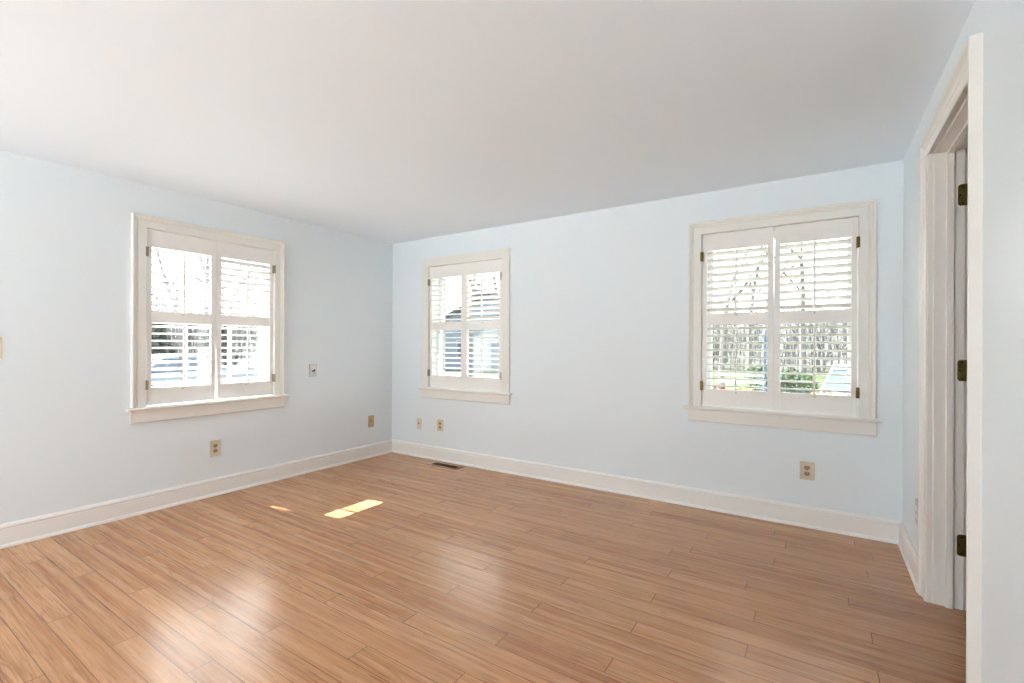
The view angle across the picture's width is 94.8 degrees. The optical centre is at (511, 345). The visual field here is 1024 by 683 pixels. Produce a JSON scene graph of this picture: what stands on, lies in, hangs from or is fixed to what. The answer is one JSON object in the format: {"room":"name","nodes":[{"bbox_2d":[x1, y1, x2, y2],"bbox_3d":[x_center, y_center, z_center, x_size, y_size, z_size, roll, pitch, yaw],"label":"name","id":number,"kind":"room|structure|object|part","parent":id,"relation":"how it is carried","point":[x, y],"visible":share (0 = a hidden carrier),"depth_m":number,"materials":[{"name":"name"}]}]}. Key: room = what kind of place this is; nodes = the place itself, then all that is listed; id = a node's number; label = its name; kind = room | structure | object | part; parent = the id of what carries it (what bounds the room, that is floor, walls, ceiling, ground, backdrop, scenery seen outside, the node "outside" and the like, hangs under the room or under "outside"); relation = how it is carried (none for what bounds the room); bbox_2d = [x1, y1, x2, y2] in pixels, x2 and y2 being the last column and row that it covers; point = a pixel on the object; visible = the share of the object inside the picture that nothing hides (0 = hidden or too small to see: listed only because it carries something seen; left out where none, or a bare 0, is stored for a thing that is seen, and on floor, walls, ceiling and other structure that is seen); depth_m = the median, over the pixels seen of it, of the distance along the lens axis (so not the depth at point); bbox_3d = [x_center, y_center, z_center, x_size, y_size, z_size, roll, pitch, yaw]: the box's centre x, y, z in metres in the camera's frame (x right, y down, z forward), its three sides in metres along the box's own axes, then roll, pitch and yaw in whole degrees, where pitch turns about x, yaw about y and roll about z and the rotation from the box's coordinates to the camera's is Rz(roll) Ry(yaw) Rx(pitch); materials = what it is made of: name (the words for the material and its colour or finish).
{"room":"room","nodes":[
{"label":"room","id":0,"kind":"room"},
{"bbox_2d":[0,150,392,523],"bbox_3d":[-3.156,0.020,2.552,0.220,2.520,6.840,0,0,33],"label":"wall","id":1,"kind":"structure","parent":0,"point":[68,440],"depth_m":3.16,"materials":[{"name":"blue paint"}]},
{"bbox_2d":[0,337,1,358],"bbox_3d":[-2.940,0.015,2.665,0.019,0.124,0.078,0,0,33],"label":"light switch","id":2,"kind":"object","parent":1,"relation":"attached to","point":[0,337],"visible":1,"depth_m":2.69,"materials":[{"name":"beige plastic"}]},
{"bbox_2d":[0,439,391,548],"bbox_3d":[-3.058,1.093,2.485,0.024,0.135,6.400,0,0,33],"label":"baseboard","id":3,"kind":"structure","parent":1,"relation":"attached to","point":[18,532],"depth_m":3.37,"materials":[{"name":"white paint"}]},
{"bbox_2d":[125,212,288,423],"bbox_3d":[-2.383,-0.182,3.719,0.297,1.438,1.146,0,0,33],"label":"window","id":4,"kind":"structure","parent":1,"relation":"in","point":[139,412],"depth_m":3.55,"materials":[{"name":"white paint"}]},
{"bbox_2d":[145,229,215,405],"bbox_3d":[-2.434,-0.195,3.474,0.068,1.234,0.465,0,0,33],"label":"shutter panel","id":5,"kind":"object","parent":4,"relation":"attached to","point":[156,239],"visible":1,"depth_m":3.46,"materials":[{"name":"white paint"}]},
{"bbox_3d":[-2.409,0.082,3.461,0.010,0.451,0.011,0,0,33],"label":"tilt rod","id":6,"kind":"part","parent":5,"relation":"part of","materials":[{"name":"white paint"}]},
{"bbox_3d":[-2.408,-0.451,3.461,0.010,0.443,0.011,0,0,33],"label":"tilt rod","id":7,"kind":"part","parent":5,"relation":"part of","materials":[{"name":"white paint"}]},
{"bbox_3d":[-2.322,0.439,3.678,0.147,0.022,1.146,0,0,33],"label":"sill","id":8,"kind":"part","parent":4,"relation":"part of","materials":[{"name":"white paint"}]},
{"bbox_3d":[-2.402,-0.186,3.732,0.250,1.287,0.946,0,0,33],"label":"frame","id":9,"kind":"part","parent":4,"relation":"part of","materials":[{"name":"white paint"}]},
{"bbox_3d":[-2.435,-0.498,3.754,0.036,0.632,0.912,0,0,33],"label":"sash","id":10,"kind":"part","parent":4,"relation":"part of","materials":[{"name":"white paint"}]},
{"bbox_3d":[-2.401,0.101,3.731,0.036,0.646,0.912,0,0,33],"label":"sash","id":11,"kind":"part","parent":4,"relation":"part of","materials":[{"name":"white paint"}]},
{"bbox_2d":[215,241,275,399],"bbox_3d":[-2.179,-0.194,3.865,0.068,1.234,0.465,0,0,33],"label":"shutter panel","id":12,"kind":"object","parent":4,"relation":"attached to","point":[223,250],"visible":1,"depth_m":3.84,"materials":[{"name":"white paint"}]},
{"bbox_3d":[-2.157,0.083,3.846,0.010,0.451,0.011,0,0,33],"label":"tilt rod","id":13,"kind":"part","parent":12,"relation":"part of","materials":[{"name":"white paint"}]},
{"bbox_3d":[-2.162,-0.439,3.850,0.010,0.443,0.011,0,0,33],"label":"tilt rod","id":14,"kind":"part","parent":12,"relation":"part of","materials":[{"name":"white paint"}]},
{"bbox_2d":[210,440,220,456],"bbox_3d":[-2.302,0.798,3.654,0.009,0.122,0.076,0,0,33],"label":"wall outlet","id":15,"kind":"object","parent":1,"relation":"attached to","point":[215,446],"visible":1,"depth_m":3.65,"materials":[{"name":"beige plastic"}]},
{"bbox_2d":[309,364,316,376],"bbox_3d":[-1.838,0.230,4.354,0.016,0.118,0.072,0,0,33],"label":"wall plate","id":16,"kind":"object","parent":1,"relation":"attached to","point":[312,367],"visible":1,"depth_m":4.35,"materials":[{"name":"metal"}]},
{"bbox_2d":[368,415,373,426],"bbox_3d":[-1.471,0.793,4.925,0.010,0.120,0.070,0,0,33],"label":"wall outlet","id":17,"kind":"object","parent":1,"relation":"attached to","point":[370,418],"visible":1,"depth_m":4.92,"materials":[{"name":"beige plastic"}]},
{"bbox_2d":[0,452,965,682],"bbox_3d":[-0.473,1.229,0.796,6.200,0.120,6.400,0,0,33],"label":"floor","id":18,"kind":"structure","parent":0,"point":[391,567],"depth_m":2.23,"materials":[{"name":"laminate"}]},
{"bbox_2d":[428,461,462,469],"bbox_3d":[-0.651,1.168,4.573,0.370,0.009,0.124,0,0,33],"label":"floor vent","id":19,"kind":"object","parent":18,"relation":"in","point":[439,464],"visible":1,"depth_m":4.56,"materials":[{"name":"brown metal"}]},
{"bbox_2d":[433,462,456,467],"bbox_3d":[-0.651,1.166,4.573,0.300,0.004,0.072,0,0,33],"label":"grille","id":20,"kind":"object","parent":19,"relation":"attached to","point":[439,464],"depth_m":4.57,"materials":[{"name":"brown metal"}]},
{"bbox_2d":[0,0,974,243],"bbox_3d":[-0.465,-1.171,0.796,6.200,0.120,6.400,0,0,33],"label":"ceiling","id":21,"kind":"structure","parent":0,"point":[389,121],"depth_m":2.11,"materials":[{"name":"white paint"}]},
{"bbox_2d":[392,160,903,520],"bbox_3d":[1.342,0.036,3.567,6.200,2.520,0.220,0,0,33],"label":"wall","id":22,"kind":"structure","parent":0,"point":[599,298],"depth_m":3.67,"materials":[{"name":"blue paint"}]},
{"bbox_2d":[417,417,421,428],"bbox_3d":[-0.975,0.819,4.940,0.068,0.120,0.011,0,0,33],"label":"cable jack","id":23,"kind":"object","parent":22,"relation":"attached to","point":[419,420],"visible":1,"depth_m":4.94,"materials":[{"name":"beige plastic"}]},
{"bbox_2d":[437,419,442,430],"bbox_3d":[-0.729,0.811,4.781,0.080,0.119,0.009,0,0,33],"label":"wall outlet","id":24,"kind":"object","parent":22,"relation":"attached to","point":[439,421],"visible":1,"depth_m":4.78,"materials":[{"name":"beige plastic"}]},
{"bbox_2d":[418,248,511,404],"bbox_3d":[-0.418,-0.175,4.707,1.146,1.438,0.297,0,0,33],"label":"window","id":25,"kind":"structure","parent":22,"relation":"in","point":[495,397],"depth_m":4.65,"materials":[{"name":"white paint"}]},
{"bbox_3d":[-0.408,0.108,4.725,0.912,0.646,0.036,0,0,33],"label":"sash","id":26,"kind":"part","parent":25,"relation":"part of","materials":[{"name":"white paint"}]},
{"bbox_3d":[-0.382,-0.491,4.761,0.912,0.632,0.036,0,0,33],"label":"sash","id":27,"kind":"part","parent":25,"relation":"part of","materials":[{"name":"white paint"}]},
{"bbox_2d":[427,263,463,388],"bbox_3d":[-0.664,-0.189,4.759,0.465,1.234,0.068,0,0,33],"label":"shutter panel","id":28,"kind":"object","parent":25,"relation":"attached to","point":[456,270],"visible":1,"depth_m":4.74,"materials":[{"name":"white paint"}]},
{"bbox_3d":[-0.678,0.089,4.733,0.011,0.451,0.010,0,0,33],"label":"tilt rod","id":29,"kind":"part","parent":28,"relation":"part of","materials":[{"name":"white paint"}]},
{"bbox_3d":[-0.676,-0.456,4.733,0.011,0.443,0.010,0,0,33],"label":"tilt rod","id":30,"kind":"part","parent":28,"relation":"part of","materials":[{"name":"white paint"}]},
{"bbox_3d":[-0.406,-0.179,4.727,0.946,1.287,0.250,0,0,33],"label":"frame","id":31,"kind":"part","parent":25,"relation":"part of","materials":[{"name":"white paint"}]},
{"bbox_3d":[-0.462,0.445,4.644,1.146,0.022,0.147,0,0,33],"label":"sill","id":32,"kind":"part","parent":25,"relation":"part of","materials":[{"name":"white paint"}]},
{"bbox_2d":[464,259,501,391],"bbox_3d":[-0.273,-0.187,4.503,0.465,1.234,0.068,0,0,33],"label":"shutter panel","id":33,"kind":"object","parent":25,"relation":"attached to","point":[491,266],"visible":0.94,"depth_m":4.50,"materials":[{"name":"white paint"}]},
{"bbox_3d":[-0.292,0.091,4.481,0.011,0.451,0.010,0,0,33],"label":"tilt rod","id":34,"kind":"part","parent":33,"relation":"part of","materials":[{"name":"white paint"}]},
{"bbox_3d":[-0.289,-0.463,4.483,0.011,0.443,0.010,0,0,33],"label":"tilt rod","id":35,"kind":"part","parent":33,"relation":"part of","materials":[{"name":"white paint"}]},
{"bbox_2d":[392,439,900,543],"bbox_3d":[0.493,1.105,3.973,4.341,0.135,0.024,0,0,33],"label":"baseboard","id":36,"kind":"structure","parent":22,"relation":"attached to","point":[839,522],"depth_m":3.47,"materials":[{"name":"white paint"}]},
{"bbox_2d":[683,199,881,436],"bbox_3d":[1.813,-0.168,3.249,1.146,1.438,0.297,0,0,33],"label":"window","id":37,"kind":"structure","parent":22,"relation":"in","point":[865,422],"depth_m":3.05,"materials":[{"name":"white paint"}]},
{"bbox_2d":[700,227,773,409],"bbox_3d":[1.568,-0.181,3.300,0.465,1.234,0.067,0,0,33],"label":"shutter panel","id":38,"kind":"object","parent":37,"relation":"attached to","point":[763,400],"visible":1,"depth_m":3.28,"materials":[{"name":"white paint"}]},
{"bbox_3d":[1.554,0.089,3.275,0.011,0.451,0.010,0,0,33],"label":"tilt rod","id":39,"kind":"part","parent":38,"relation":"part of","materials":[{"name":"white paint"}]},
{"bbox_3d":[1.557,-0.456,3.276,0.011,0.443,0.010,0,0,33],"label":"tilt rod","id":40,"kind":"part","parent":38,"relation":"part of","materials":[{"name":"white paint"}]},
{"bbox_3d":[1.824,0.115,3.267,0.912,0.646,0.036,0,0,33],"label":"sash","id":41,"kind":"part","parent":37,"relation":"part of","materials":[{"name":"white paint"}]},
{"bbox_3d":[1.849,-0.483,3.303,0.912,0.632,0.036,0,0,33],"label":"sash","id":42,"kind":"part","parent":37,"relation":"part of","materials":[{"name":"white paint"}]},
{"bbox_3d":[1.826,-0.171,3.268,0.946,1.287,0.250,0,0,33],"label":"frame","id":43,"kind":"part","parent":37,"relation":"part of","materials":[{"name":"white paint"}]},
{"bbox_3d":[1.770,0.453,3.186,1.146,0.022,0.147,0,0,33],"label":"sill","id":44,"kind":"part","parent":37,"relation":"part of","materials":[{"name":"white paint"}]},
{"bbox_2d":[774,217,859,415],"bbox_3d":[1.959,-0.179,3.045,0.465,1.234,0.067,0,0,33],"label":"shutter panel","id":45,"kind":"object","parent":37,"relation":"attached to","point":[847,227],"visible":1,"depth_m":3.03,"materials":[{"name":"white paint"}]},
{"bbox_3d":[1.940,0.090,3.023,0.011,0.451,0.010,0,0,33],"label":"tilt rod","id":46,"kind":"part","parent":45,"relation":"part of","materials":[{"name":"white paint"}]},
{"bbox_3d":[1.943,-0.455,3.024,0.011,0.443,0.010,0,0,33],"label":"tilt rod","id":47,"kind":"part","parent":45,"relation":"part of","materials":[{"name":"white paint"}]},
{"bbox_2d":[800,461,814,480],"bbox_3d":[1.913,0.813,3.054,0.082,0.118,0.009,0,0,33],"label":"wall outlet","id":48,"kind":"object","parent":22,"relation":"attached to","point":[807,469],"visible":1,"depth_m":3.05,"materials":[{"name":"beige plastic"}]},
{"bbox_2d":[902,0,1023,682],"bbox_3d":[0.622,0.034,0.083,0.125,2.281,6.400,0,0,33],"label":"wall","id":49,"kind":"structure","parent":0,"point":[1001,22],"depth_m":1.30,"materials":[{"name":"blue paint"}]},
{"bbox_2d":[898,521,917,592],"bbox_3d":[2.122,1.111,2.520,0.024,0.135,0.675,0,0,33],"label":"baseboard","id":50,"kind":"structure","parent":49,"relation":"attached to","point":[908,551],"depth_m":2.49,"materials":[{"name":"white paint"}]},
{"bbox_2d":[915,499,917,525],"bbox_3d":[2.005,0.826,2.331,0.014,0.118,0.086,0,0,33],"label":"wall outlet","id":51,"kind":"object","parent":49,"relation":"attached to","point":[916,500],"visible":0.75,"depth_m":2.32,"materials":[{"name":"grey plastic"}]},
{"bbox_2d":[918,33,982,682],"bbox_3d":[1.742,0.114,1.797,0.191,2.127,0.956,0,0,33],"label":"door","id":52,"kind":"structure","parent":49,"relation":"in","point":[951,147],"depth_m":2.10,"materials":[{"name":"white paint"}]},
{"bbox_3d":[1.808,0.114,1.754,0.033,2.127,0.956,0,0,33],"label":"hall casing","id":53,"kind":"part","parent":52,"relation":"part of","materials":[{"name":"white paint"}]},
{"label":"outside","id":54,"kind":"structure","parent":0,"visible":0},
{"bbox_2d":[168,323,845,393],"bbox_3d":[4.160,-0.944,13.541,140.000,5.699,140.000,0,0,33],"label":"ground","id":55,"kind":"structure","parent":54,"point":[727,367],"depth_m":37.12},
{"bbox_2d":[152,323,175,353],"bbox_3d":[-19.202,0.003,25.377,2.561,3.802,2.571,0,0,33],"label":"evergreen tree","id":56,"kind":"object","parent":55,"relation":"on","point":[154,329],"visible":0.2,"depth_m":25.17,"materials":[{"name":"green plant"}]},
{"bbox_2d":[152,248,207,385],"bbox_3d":[-10.887,-2.175,14.447,2.940,8.246,5.256,0,0,-7],"label":"bare tree","id":57,"kind":"object","parent":55,"relation":"on","point":[171,291],"visible":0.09,"depth_m":13.97,"materials":[{"name":"grey plant"}]},
{"bbox_2d":[154,249,229,327],"bbox_3d":[-20.463,-4.705,32.162,7.028,13.410,4.987,0,0,11],"label":"bare tree","id":58,"kind":"object","parent":55,"relation":"on","point":[199,279],"visible":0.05,"depth_m":32.02,"materials":[{"name":"grey plant"}]},
{"bbox_2d":[152,257,258,359],"bbox_3d":[-27.457,-2.663,41.826,18.516,9.132,28.853,0,0,33],"label":"brushwood","id":59,"kind":"object","parent":55,"relation":"on","point":[160,304],"visible":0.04,"depth_m":37.91,"materials":[{"name":"grey plant"}]},
{"bbox_2d":[198,254,234,364],"bbox_3d":[-13.533,-3.969,22.251,6.415,12.031,4.766,0,0,-17],"label":"bare tree","id":60,"kind":"object","parent":55,"relation":"on","point":[207,281],"visible":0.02,"depth_m":20.70,"materials":[{"name":"grey plant"}]},
{"bbox_2d":[196,313,238,365],"bbox_3d":[-17.499,-0.083,27.887,2.592,3.986,2.742,0,0,33],"label":"evergreen tree","id":61,"kind":"object","parent":55,"relation":"on","point":[223,331],"visible":0.17,"depth_m":27.52,"materials":[{"name":"grey plant"}]},
{"bbox_2d":[223,258,256,365],"bbox_3d":[-13.507,-3.279,24.780,4.360,10.498,7.124,0,0,-26],"label":"bare tree","id":62,"kind":"object","parent":55,"relation":"on","point":[232,330],"visible":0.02,"depth_m":23.74,"materials":[{"name":"grey plant"}]},
{"bbox_2d":[443,289,499,371],"bbox_3d":[-0.698,-1.331,37.529,11.800,6.400,10.030,0,0,13],"label":"house","id":63,"kind":"structure","parent":55,"relation":"on","point":[489,299],"depth_m":34.30,"materials":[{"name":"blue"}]},
{"bbox_3d":[-3.628,0.258,34.668,0.840,1.140,0.030,0,0,13],"label":"pane","id":64,"kind":"part","parent":63,"relation":"part of","materials":[{"name":"glass"}]},
{"bbox_3d":[-1.059,0.817,32.483,0.800,1.900,0.040,0,0,13],"label":"porch door","id":65,"kind":"part","parent":63,"relation":"part of","materials":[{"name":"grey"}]},
{"bbox_2d":[448,272,499,377],"bbox_3d":[-2.619,-4.562,26.729,8.123,13.187,4.749,0,0,42],"label":"bare tree","id":66,"kind":"object","parent":55,"relation":"on","point":[499,272],"visible":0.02,"depth_m":26.63,"materials":[{"name":"grey plant"}]},
{"bbox_2d":[468,273,490,376],"bbox_3d":[-0.588,-3.502,17.918,7.784,11.051,4.256,0,0,-33],"label":"bare tree","id":67,"kind":"object","parent":55,"relation":"on","point":[470,334],"visible":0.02,"depth_m":18.50,"materials":[{"name":"grey plant"}]},
{"bbox_2d":[725,387,754,390],"bbox_3d":[6.708,1.579,13.790,1.181,0.740,0.738,0,0,-12],"label":"leafy shrub","id":68,"kind":"object","parent":55,"relation":"on","point":[745,389],"visible":0.07,"depth_m":13.79,"materials":[{"name":"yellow plant"}]},
{"bbox_2d":[743,363,785,390],"bbox_3d":[9.209,1.297,17.142,1.498,1.321,1.552,0,0,33],"label":"leafy shrub","id":69,"kind":"object","parent":55,"relation":"on","point":[759,369],"visible":0.24,"depth_m":17.29,"materials":[{"name":"green plant"}]},
{"bbox_2d":[762,329,766,391],"bbox_3d":[3.748,0.874,6.997,0.066,2.220,0.066,0,0,33],"label":"post","id":70,"kind":"object","parent":55,"relation":"on","point":[764,330],"visible":0.33,"depth_m":6.98,"materials":[{"name":"blue paint"}]},
{"bbox_2d":[714,243,825,388],"bbox_3d":[8.478,-2.771,15.741,3.454,9.591,5.908,0,0,1],"label":"bare tree","id":71,"kind":"object","parent":55,"relation":"on","point":[723,332],"visible":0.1,"depth_m":16.73,"materials":[{"name":"grey plant"}]},
{"bbox_2d":[712,284,846,373],"bbox_3d":[23.509,-1.318,38.463,23.942,6.806,20.127,0,0,33],"label":"brushwood","id":72,"kind":"object","parent":55,"relation":"on","point":[833,330],"visible":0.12,"depth_m":35.15,"materials":[{"name":"grey plant"}]},
{"bbox_2d":[740,239,830,391],"bbox_3d":[11.151,-3.461,20.434,7.785,11.051,4.256,0,0,-30],"label":"bare tree","id":73,"kind":"object","parent":55,"relation":"on","point":[801,330],"visible":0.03,"depth_m":19.63,"materials":[{"name":"grey plant"}]},
{"bbox_2d":[754,368,819,393],"bbox_3d":[8.622,1.323,14.803,1.971,1.267,1.527,0,0,3],"label":"leafy shrub","id":74,"kind":"object","parent":55,"relation":"on","point":[782,376],"visible":0.36,"depth_m":14.55,"materials":[{"name":"green plant"}]},
{"bbox_2d":[743,239,834,382],"bbox_3d":[12.911,-3.588,24.057,4.220,11.347,5.947,0,0,-7],"label":"bare tree","id":75,"kind":"object","parent":55,"relation":"on","point":[749,331],"visible":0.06,"depth_m":24.04,"materials":[{"name":"grey plant"}]},
{"bbox_2d":[811,389,837,394],"bbox_3d":[5.483,1.352,8.273,0.791,1.182,0.621,0,0,-2],"label":"leafy shrub","id":76,"kind":"object","parent":55,"relation":"on","point":[832,389],"visible":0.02,"depth_m":8.27,"materials":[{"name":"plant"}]},
{"bbox_2d":[820,364,846,395],"bbox_3d":[8.316,1.178,11.047,1.780,1.436,4.462,0,0,36],"label":"parked car","id":77,"kind":"object","parent":55,"relation":"on","point":[843,387],"visible":0.07,"depth_m":10.17,"materials":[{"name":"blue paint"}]},
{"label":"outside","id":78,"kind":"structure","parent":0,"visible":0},
{"bbox_2d":[443,374,497,377],"bbox_3d":[-12.236,1.831,15.887,9.000,0.035,34.000,0,0,33],"label":"road","id":79,"kind":"structure","parent":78,"point":[443,374],"depth_m":28.76,"materials":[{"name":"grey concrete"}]},
{"bbox_2d":[151,356,258,388],"bbox_3d":[-11.695,1.108,17.075,1.780,1.436,4.462,0,0,30],"label":"parked car","id":80,"kind":"object","parent":79,"relation":"on","point":[154,358],"visible":0.31,"depth_m":16.38,"materials":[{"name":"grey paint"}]},
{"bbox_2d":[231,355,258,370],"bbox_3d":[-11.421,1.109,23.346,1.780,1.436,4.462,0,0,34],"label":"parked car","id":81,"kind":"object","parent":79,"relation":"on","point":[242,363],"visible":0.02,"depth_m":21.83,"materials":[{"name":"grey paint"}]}
]}

